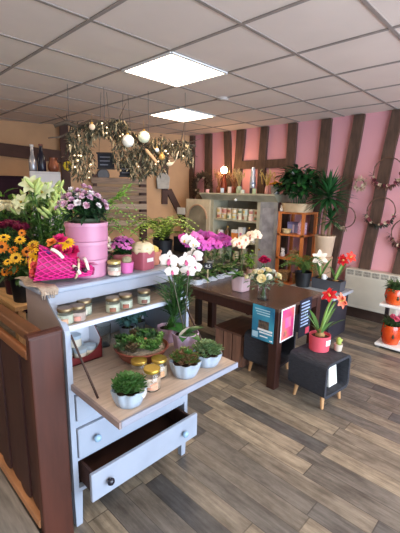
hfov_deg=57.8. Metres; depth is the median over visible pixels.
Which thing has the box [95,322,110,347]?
glass tumbler
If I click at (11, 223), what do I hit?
flower
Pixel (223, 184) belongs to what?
table lamp
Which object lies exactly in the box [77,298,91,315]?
candle jar
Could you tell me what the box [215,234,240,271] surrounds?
orchid
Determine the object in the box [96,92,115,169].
plaque
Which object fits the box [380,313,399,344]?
pot plant
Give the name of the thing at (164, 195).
trim
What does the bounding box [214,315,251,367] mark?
crate
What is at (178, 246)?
pot
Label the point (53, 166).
jug
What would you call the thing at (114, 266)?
candle jar
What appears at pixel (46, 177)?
tall cabinet
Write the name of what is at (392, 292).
pot plant
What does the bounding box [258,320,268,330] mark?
photo
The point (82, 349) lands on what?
candle tin
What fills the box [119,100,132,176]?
plaque
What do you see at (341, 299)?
flower
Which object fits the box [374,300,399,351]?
plant stand
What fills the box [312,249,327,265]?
flower
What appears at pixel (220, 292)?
dining table
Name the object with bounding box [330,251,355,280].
amaryllis
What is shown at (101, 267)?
tin
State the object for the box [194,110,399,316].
wall
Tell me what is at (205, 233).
orchid
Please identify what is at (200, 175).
wreath
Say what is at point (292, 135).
trim
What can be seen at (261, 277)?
bouquet
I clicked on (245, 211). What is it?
candle tin
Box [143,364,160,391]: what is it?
candle jar
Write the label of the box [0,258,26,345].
bench
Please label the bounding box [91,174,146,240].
rack
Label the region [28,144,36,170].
bottle
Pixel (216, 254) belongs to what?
potted plant
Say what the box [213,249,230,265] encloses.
potted plant
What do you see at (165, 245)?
pot
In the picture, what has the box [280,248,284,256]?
figurine
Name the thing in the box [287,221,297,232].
gift box
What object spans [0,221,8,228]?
flower
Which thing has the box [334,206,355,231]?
wreath
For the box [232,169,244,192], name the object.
bouquet
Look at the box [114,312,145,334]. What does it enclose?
plant
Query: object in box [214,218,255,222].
shelf
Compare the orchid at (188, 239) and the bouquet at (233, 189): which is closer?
the orchid at (188, 239)
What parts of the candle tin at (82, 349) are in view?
lid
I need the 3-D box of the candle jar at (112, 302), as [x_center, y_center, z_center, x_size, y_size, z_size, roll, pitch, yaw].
[-0.410,0.178,1.704,0.067,0.070,0.066,12,16,43]
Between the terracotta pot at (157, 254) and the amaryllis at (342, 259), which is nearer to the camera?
the terracotta pot at (157, 254)
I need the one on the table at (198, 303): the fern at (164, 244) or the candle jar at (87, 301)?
the fern at (164, 244)
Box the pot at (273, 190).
[269,181,281,193]
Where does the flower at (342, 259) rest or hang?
on the amaryllis at (342, 259)
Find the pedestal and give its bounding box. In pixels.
[313,256,332,277]
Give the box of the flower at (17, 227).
[12,224,24,231]
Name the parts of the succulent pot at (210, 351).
pot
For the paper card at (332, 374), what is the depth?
2.74 m
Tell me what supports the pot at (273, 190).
on the display cabinet at (203, 212)
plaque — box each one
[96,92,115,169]
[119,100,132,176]
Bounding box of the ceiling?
[0,0,399,135]
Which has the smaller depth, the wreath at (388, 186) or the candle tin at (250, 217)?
the wreath at (388, 186)
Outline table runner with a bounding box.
[15,276,58,299]
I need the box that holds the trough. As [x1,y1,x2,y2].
[311,275,345,292]
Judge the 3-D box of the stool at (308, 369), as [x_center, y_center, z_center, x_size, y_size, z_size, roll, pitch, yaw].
[0.912,0.831,2.791,0.330,0.372,0.320,-8,15,-38]
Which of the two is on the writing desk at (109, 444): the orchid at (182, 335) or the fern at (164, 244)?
the orchid at (182, 335)
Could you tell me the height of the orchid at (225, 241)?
0.433 m
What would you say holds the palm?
on the writing desk at (109, 444)
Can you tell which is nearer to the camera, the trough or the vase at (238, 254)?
the trough
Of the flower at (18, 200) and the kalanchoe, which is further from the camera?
the flower at (18, 200)
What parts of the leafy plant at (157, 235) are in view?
pot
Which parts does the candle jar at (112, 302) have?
lid, glass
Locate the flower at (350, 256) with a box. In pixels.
[346,251,355,262]
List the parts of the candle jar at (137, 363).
lid, glass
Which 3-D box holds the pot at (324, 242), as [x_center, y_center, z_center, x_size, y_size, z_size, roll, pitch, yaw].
[1.504,-0.251,4.386,0.244,0.255,0.244,12,16,43]
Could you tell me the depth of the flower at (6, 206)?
2.82 m
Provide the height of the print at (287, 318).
0.086 m
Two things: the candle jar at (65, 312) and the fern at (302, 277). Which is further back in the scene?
the fern at (302, 277)
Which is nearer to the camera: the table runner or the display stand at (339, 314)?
the table runner
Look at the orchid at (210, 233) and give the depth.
3.71 m
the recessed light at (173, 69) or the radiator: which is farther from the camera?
the radiator
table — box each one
[130,245,204,324]
[180,275,322,389]
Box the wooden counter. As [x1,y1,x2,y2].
[0,303,73,532]
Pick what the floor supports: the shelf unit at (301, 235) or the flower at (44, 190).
the shelf unit at (301, 235)
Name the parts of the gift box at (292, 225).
lid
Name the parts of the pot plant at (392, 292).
pot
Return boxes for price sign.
[204,263,211,282]
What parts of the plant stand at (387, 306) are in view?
post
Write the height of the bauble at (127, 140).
0.202 m
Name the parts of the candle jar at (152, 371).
lid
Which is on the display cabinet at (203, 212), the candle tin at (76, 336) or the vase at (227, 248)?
the vase at (227, 248)
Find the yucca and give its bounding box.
[302,166,356,256]
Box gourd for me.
[131,239,153,254]
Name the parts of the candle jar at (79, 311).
lid, glass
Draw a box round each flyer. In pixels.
[251,303,274,343]
[280,305,294,342]
[297,296,311,338]
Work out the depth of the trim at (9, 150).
5.23 m
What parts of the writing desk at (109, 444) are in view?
panel, leg, rail, drawer, rail, knob, cornice, knob, panel, rail, drawer, drawer, panel, leg, knob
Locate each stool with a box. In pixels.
[243,328,295,370]
[288,343,350,408]
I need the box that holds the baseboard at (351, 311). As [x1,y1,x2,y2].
[346,306,399,323]
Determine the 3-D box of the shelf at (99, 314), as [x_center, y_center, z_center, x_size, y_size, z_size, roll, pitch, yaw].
[-0.453,0.187,1.872,0.353,0.018,0.661,12,16,43]
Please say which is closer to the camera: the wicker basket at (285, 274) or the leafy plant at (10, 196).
the leafy plant at (10, 196)
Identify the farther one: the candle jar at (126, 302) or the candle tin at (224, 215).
the candle tin at (224, 215)
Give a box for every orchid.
[159,247,203,350]
[177,233,200,279]
[180,233,210,281]
[190,231,213,275]
[197,229,217,272]
[198,238,219,278]
[203,230,226,271]
[207,236,231,275]
[212,232,235,269]
[212,235,231,273]
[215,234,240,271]
[222,229,261,291]
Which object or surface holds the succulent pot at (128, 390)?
on the writing desk at (109, 444)
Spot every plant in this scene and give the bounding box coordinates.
[0,188,20,234]
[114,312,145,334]
[133,310,149,328]
[149,216,178,238]
[203,249,218,262]
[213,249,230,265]
[223,250,241,271]
[243,250,255,273]
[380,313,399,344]
[383,279,399,305]
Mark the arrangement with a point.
(88, 209)
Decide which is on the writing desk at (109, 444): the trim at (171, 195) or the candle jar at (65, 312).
the candle jar at (65, 312)
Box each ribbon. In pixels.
[145,149,157,163]
[166,151,178,165]
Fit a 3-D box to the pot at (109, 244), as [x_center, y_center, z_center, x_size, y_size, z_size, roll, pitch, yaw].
[-0.520,-0.093,1.968,0.134,0.218,0.130,12,16,43]
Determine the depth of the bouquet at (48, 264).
1.63 m
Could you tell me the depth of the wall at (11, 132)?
5.87 m
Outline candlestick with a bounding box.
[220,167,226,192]
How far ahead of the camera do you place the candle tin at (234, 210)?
5.38 m
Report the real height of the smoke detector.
0.020 m
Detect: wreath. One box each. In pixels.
[191,170,213,198]
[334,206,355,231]
[352,175,366,192]
[363,197,396,229]
[369,157,399,190]
[386,220,399,250]
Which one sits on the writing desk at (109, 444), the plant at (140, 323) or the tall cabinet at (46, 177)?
the plant at (140, 323)
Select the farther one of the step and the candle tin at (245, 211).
the candle tin at (245, 211)
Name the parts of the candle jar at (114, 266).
lid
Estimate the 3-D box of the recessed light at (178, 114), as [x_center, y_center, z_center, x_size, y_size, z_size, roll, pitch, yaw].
[-0.223,-1.886,4.524,0.604,0.015,0.604,12,16,43]
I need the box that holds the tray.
[184,269,237,284]
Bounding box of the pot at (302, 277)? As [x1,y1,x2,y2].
[295,270,311,287]
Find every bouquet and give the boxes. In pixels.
[27,233,97,280]
[214,169,227,192]
[226,170,240,192]
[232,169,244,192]
[240,267,285,289]
[260,168,274,193]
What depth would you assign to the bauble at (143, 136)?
3.34 m
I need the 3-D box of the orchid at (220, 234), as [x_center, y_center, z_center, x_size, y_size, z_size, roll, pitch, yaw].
[0.250,-0.159,3.920,0.319,0.447,0.306,3,12,10]
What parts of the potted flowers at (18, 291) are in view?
flower, flower, flower, flower, flower, flower, flower, flower, flower, flower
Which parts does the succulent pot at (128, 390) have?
pot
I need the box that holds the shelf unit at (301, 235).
[274,211,317,284]
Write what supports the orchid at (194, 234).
in the tray
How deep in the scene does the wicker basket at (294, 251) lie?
4.77 m
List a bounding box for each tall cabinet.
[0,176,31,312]
[29,171,62,242]
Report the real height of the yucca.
1.074 m
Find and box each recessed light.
[121,52,227,86]
[149,108,215,121]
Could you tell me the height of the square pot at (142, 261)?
0.100 m
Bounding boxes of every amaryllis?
[303,288,346,352]
[312,249,336,277]
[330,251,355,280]
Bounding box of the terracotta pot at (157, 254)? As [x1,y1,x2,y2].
[154,250,161,265]
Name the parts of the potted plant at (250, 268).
pot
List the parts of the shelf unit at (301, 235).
post, shelf, post, shelf, shelf, shelf, post, post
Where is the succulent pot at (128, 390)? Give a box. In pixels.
[110,370,151,408]
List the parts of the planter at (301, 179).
pot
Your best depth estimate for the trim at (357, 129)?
4.45 m
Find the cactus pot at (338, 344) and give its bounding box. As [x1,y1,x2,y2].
[334,337,342,351]
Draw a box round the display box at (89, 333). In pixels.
[70,325,101,366]
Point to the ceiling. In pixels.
(170, 24)
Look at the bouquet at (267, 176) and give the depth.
4.93 m
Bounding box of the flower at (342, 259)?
[338,254,348,265]
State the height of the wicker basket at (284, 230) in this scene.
0.056 m
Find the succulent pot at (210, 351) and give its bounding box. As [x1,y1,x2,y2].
[192,338,224,367]
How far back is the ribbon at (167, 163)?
3.48 m
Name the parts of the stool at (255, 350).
leg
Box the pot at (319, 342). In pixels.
[309,330,330,352]
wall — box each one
[0,120,189,275]
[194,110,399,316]
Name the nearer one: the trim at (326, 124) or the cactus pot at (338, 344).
the cactus pot at (338, 344)
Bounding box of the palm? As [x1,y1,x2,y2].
[153,265,196,342]
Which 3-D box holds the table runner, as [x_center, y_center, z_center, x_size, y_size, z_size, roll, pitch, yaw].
[-0.747,0.093,1.646,0.290,0.050,0.098,12,16,43]
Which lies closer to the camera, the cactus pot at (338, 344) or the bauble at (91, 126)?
the cactus pot at (338, 344)
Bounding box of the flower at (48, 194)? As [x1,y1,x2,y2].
[42,182,54,196]
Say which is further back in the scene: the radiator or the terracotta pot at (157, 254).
the radiator
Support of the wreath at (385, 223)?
attached to the wall at (376, 124)
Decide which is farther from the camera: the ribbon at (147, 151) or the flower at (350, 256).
the flower at (350, 256)
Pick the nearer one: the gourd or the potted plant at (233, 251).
the gourd
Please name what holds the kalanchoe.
on the writing desk at (109, 444)
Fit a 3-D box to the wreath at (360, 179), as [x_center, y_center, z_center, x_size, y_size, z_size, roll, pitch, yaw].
[1.898,-0.978,4.306,0.197,0.224,0.075,12,16,43]
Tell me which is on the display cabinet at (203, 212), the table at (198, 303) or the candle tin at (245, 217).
the candle tin at (245, 217)
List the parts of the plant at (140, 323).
pot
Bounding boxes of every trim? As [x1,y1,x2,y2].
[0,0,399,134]
[0,143,60,162]
[59,125,72,219]
[139,150,146,239]
[161,152,168,203]
[167,189,185,226]
[189,136,194,198]
[204,133,212,192]
[224,131,231,192]
[233,129,246,192]
[241,158,285,168]
[257,126,268,193]
[278,122,297,279]
[304,118,332,270]
[331,114,365,277]
[358,109,399,269]
[392,243,399,274]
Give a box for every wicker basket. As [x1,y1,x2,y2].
[278,269,291,281]
[282,228,291,233]
[289,247,298,256]
[291,272,294,283]
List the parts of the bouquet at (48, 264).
flower, flower, flower, flower, flower, flower, flower, flower, flower, flower, flower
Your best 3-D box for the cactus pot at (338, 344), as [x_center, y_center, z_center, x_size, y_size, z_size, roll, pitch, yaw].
[1.061,0.591,2.775,0.064,0.108,0.063,12,16,43]
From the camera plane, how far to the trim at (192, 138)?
6.30 m
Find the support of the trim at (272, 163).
attached to the wall at (376, 124)
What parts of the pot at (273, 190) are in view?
pot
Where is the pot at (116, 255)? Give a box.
[111,252,131,260]
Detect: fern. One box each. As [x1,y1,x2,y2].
[63,194,140,238]
[122,214,198,254]
[279,254,328,287]
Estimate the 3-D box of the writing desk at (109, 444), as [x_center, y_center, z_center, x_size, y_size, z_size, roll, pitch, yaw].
[-0.329,0.622,1.836,0.775,1.120,0.760,12,16,43]
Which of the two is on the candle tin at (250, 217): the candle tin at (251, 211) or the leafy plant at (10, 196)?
the candle tin at (251, 211)
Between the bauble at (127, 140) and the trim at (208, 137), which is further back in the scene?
the trim at (208, 137)
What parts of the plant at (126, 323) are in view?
pot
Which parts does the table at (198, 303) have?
leg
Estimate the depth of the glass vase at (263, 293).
2.95 m
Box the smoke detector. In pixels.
[217,96,228,100]
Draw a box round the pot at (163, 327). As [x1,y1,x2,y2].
[157,322,175,342]
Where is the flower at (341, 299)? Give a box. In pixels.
[337,292,346,308]
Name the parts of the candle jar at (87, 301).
lid, glass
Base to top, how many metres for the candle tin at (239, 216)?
0.082 m
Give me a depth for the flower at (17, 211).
2.83 m
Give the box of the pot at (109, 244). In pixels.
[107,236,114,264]
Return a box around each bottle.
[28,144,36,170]
[37,144,46,171]
[225,226,229,235]
[249,167,255,193]
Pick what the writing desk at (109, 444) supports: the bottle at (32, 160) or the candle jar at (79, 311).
the candle jar at (79, 311)
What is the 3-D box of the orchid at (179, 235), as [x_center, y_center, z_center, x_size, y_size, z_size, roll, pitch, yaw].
[-0.091,-0.096,3.519,0.320,0.473,0.291,-4,13,-21]
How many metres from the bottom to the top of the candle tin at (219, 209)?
0.082 m
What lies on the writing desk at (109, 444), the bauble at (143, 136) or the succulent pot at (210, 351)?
the succulent pot at (210, 351)
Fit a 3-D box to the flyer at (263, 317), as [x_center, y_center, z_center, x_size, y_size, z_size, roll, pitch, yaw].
[0.496,0.451,2.868,0.205,0.285,0.006,12,16,43]
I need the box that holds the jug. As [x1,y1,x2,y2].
[47,158,58,171]
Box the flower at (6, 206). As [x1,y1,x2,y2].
[3,203,15,210]
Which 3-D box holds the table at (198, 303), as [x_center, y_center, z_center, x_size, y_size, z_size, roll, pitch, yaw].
[-0.450,0.246,4.214,0.700,0.880,0.700,12,16,43]
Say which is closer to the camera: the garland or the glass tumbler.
the glass tumbler
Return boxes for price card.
[177,207,184,267]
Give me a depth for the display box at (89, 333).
1.81 m
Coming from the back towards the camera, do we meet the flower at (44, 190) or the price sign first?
the price sign
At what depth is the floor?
2.13 m
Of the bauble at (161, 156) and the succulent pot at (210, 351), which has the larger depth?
the bauble at (161, 156)
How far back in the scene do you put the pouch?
6.09 m
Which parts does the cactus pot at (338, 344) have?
pot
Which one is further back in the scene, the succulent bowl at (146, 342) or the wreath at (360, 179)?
the wreath at (360, 179)
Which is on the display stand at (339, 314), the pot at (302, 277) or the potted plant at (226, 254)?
the pot at (302, 277)
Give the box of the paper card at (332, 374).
[327,365,336,386]
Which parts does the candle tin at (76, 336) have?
lid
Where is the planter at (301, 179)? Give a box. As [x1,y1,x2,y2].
[273,164,325,212]
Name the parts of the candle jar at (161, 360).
lid, glass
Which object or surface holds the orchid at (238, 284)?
on the dining table at (220, 292)
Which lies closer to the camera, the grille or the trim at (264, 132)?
the grille
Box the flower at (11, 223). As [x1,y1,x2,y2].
[5,220,17,227]
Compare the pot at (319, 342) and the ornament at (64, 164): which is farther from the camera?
the ornament at (64, 164)
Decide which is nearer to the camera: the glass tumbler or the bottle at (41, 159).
the glass tumbler
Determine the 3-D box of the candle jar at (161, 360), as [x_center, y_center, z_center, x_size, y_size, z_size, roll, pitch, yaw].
[-0.183,0.450,1.629,0.073,0.086,0.072,12,16,43]
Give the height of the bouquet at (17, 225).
0.570 m
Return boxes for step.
[0,471,39,532]
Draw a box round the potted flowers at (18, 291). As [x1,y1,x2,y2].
[0,229,38,302]
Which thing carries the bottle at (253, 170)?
on the display cabinet at (203, 212)
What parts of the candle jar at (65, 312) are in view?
lid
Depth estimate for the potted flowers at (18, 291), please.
2.50 m
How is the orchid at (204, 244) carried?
in the tray
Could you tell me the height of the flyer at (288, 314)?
0.270 m
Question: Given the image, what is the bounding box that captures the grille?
[347,269,397,281]
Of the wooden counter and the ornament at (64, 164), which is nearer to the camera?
the wooden counter
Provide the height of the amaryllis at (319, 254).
0.326 m
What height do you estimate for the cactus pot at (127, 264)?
0.088 m
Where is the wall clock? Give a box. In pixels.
[97,169,109,177]
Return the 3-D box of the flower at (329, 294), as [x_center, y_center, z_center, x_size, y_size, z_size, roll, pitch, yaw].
[0.955,0.213,2.678,0.123,0.053,0.113,-31,45,11]
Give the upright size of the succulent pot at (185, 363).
0.123 m
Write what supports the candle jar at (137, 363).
on the writing desk at (109, 444)
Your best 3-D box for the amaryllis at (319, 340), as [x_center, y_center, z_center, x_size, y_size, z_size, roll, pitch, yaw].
[0.942,0.397,2.757,0.320,0.492,0.347,8,13,28]
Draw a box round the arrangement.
[54,183,137,225]
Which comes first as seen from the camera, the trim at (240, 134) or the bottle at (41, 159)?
the bottle at (41, 159)
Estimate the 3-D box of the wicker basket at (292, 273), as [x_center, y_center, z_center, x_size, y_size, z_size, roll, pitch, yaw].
[1.282,0.158,4.754,0.174,0.136,0.174,7,13,25]
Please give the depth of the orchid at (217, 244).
3.54 m
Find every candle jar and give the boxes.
[57,305,73,324]
[70,303,85,322]
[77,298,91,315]
[105,295,119,313]
[107,260,120,276]
[119,292,132,309]
[131,357,146,374]
[137,288,149,304]
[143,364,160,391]
[151,354,166,378]
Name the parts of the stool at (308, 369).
leg, leg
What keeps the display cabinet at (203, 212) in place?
on the floor
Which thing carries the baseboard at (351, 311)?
attached to the wall at (376, 124)
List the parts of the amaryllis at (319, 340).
bulb, stem, stem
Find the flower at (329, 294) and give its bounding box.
[322,288,336,301]
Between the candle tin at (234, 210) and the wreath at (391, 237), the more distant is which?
the candle tin at (234, 210)
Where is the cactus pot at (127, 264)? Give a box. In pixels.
[120,256,133,273]
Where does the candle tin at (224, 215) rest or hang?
on the display cabinet at (203, 212)
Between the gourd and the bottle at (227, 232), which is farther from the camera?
the bottle at (227, 232)
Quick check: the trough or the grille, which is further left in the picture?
the trough
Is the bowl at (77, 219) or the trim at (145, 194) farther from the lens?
the trim at (145, 194)
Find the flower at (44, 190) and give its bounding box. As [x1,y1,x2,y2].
[32,184,50,198]
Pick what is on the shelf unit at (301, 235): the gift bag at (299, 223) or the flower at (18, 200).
the gift bag at (299, 223)
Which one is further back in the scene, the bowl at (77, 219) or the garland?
the garland
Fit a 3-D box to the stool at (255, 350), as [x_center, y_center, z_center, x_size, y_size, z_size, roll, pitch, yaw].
[0.613,0.740,3.197,0.300,0.372,0.360,12,16,41]
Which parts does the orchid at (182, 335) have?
stem, pot, stem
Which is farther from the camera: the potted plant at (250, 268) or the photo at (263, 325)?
the potted plant at (250, 268)
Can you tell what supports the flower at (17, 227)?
on the bouquet at (17, 225)
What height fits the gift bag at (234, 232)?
0.160 m
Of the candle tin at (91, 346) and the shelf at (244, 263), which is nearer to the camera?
the candle tin at (91, 346)
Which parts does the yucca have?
crown, crown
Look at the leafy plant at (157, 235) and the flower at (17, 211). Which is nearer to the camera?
the flower at (17, 211)
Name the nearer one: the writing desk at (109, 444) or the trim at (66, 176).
the writing desk at (109, 444)
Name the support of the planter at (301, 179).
on the shelf unit at (301, 235)
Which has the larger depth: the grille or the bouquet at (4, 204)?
the grille
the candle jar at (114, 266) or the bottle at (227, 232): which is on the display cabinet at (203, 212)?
the bottle at (227, 232)
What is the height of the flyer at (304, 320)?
0.330 m
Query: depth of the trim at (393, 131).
4.21 m
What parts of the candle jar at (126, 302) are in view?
lid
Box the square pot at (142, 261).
[131,251,154,270]
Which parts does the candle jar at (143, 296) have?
lid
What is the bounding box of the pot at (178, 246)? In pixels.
[174,236,201,252]
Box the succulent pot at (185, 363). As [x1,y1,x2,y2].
[169,346,201,379]
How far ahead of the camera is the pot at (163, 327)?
1.97 m
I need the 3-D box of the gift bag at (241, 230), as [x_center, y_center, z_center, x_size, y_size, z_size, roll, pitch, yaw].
[0.623,-0.481,5.398,0.090,0.200,0.062,12,16,43]
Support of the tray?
on the dining table at (220, 292)
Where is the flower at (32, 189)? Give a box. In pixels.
[18,175,35,192]
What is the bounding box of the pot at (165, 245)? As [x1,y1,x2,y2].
[152,238,172,254]
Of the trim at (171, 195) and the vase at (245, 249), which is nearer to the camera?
the vase at (245, 249)
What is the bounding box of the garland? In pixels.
[48,85,198,184]
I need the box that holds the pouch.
[156,171,169,188]
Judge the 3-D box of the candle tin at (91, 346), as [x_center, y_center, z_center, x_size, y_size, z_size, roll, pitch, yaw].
[-0.546,0.414,1.806,0.062,0.058,0.061,12,16,43]
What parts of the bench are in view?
rail, leg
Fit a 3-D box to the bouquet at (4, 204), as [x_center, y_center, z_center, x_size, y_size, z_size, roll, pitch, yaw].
[-1.652,-0.195,2.969,0.449,0.705,0.477,-10,16,-43]
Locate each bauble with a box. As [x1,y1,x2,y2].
[89,122,94,129]
[122,127,133,146]
[138,129,149,142]
[159,152,164,159]
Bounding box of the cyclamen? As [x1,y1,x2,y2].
[255,255,270,274]
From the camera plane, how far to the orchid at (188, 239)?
3.35 m
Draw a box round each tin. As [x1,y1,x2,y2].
[64,220,107,241]
[67,239,107,260]
[70,332,81,347]
[74,345,86,357]
[77,258,106,278]
[84,342,96,354]
[217,207,222,212]
[222,213,226,218]
[232,208,237,213]
[237,214,242,219]
[242,215,247,220]
[243,209,248,214]
[248,209,254,214]
[248,215,253,220]
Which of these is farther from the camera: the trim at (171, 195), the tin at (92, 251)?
the trim at (171, 195)
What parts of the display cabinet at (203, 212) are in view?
arched panel, arch moulding, door, panel, panel, cornice, panel, door panel, door, door panel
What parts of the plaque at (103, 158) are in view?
frame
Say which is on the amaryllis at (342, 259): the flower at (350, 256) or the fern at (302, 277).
the flower at (350, 256)
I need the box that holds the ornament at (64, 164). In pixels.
[63,161,71,170]
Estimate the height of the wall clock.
0.200 m
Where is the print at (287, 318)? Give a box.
[285,316,290,327]
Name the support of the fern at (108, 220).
on the bench
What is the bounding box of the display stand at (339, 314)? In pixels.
[291,281,352,338]
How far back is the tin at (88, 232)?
1.72 m
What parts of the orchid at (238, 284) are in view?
pot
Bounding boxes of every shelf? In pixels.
[57,286,169,325]
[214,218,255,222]
[216,256,253,266]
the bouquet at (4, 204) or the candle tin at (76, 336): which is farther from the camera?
the bouquet at (4, 204)
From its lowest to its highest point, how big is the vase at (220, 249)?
0.150 m
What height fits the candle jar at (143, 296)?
0.070 m
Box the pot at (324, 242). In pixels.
[315,234,335,256]
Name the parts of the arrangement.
flower, flower, flower, flower, flower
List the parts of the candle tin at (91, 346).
lid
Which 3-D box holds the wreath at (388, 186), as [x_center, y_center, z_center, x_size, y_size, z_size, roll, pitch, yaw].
[2.105,-1.036,4.085,0.430,0.383,0.088,12,16,43]
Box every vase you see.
[218,248,224,257]
[226,247,231,259]
[233,251,239,260]
[241,248,247,261]
[257,279,269,300]
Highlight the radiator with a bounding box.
[344,266,399,315]
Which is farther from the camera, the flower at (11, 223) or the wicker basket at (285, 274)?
the wicker basket at (285, 274)
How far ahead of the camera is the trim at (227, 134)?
5.70 m
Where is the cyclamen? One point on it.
(263, 259)
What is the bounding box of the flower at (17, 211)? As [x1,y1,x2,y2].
[11,204,25,213]
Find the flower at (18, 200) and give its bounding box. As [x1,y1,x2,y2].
[11,193,28,208]
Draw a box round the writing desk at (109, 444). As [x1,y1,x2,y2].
[19,264,237,526]
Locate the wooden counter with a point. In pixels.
(34, 448)
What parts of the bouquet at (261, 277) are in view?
flower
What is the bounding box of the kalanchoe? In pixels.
[108,235,134,260]
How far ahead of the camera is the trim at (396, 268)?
4.20 m
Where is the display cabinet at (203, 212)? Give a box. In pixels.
[186,192,291,281]
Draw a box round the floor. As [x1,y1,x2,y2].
[0,297,399,532]
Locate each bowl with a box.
[72,217,99,222]
[113,327,168,364]
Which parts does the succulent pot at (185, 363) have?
pot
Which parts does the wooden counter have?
rail moulding, rail, rail, newel post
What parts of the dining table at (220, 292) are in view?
leg, leg, leg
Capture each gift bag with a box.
[231,229,237,238]
[238,227,245,238]
[297,220,306,234]

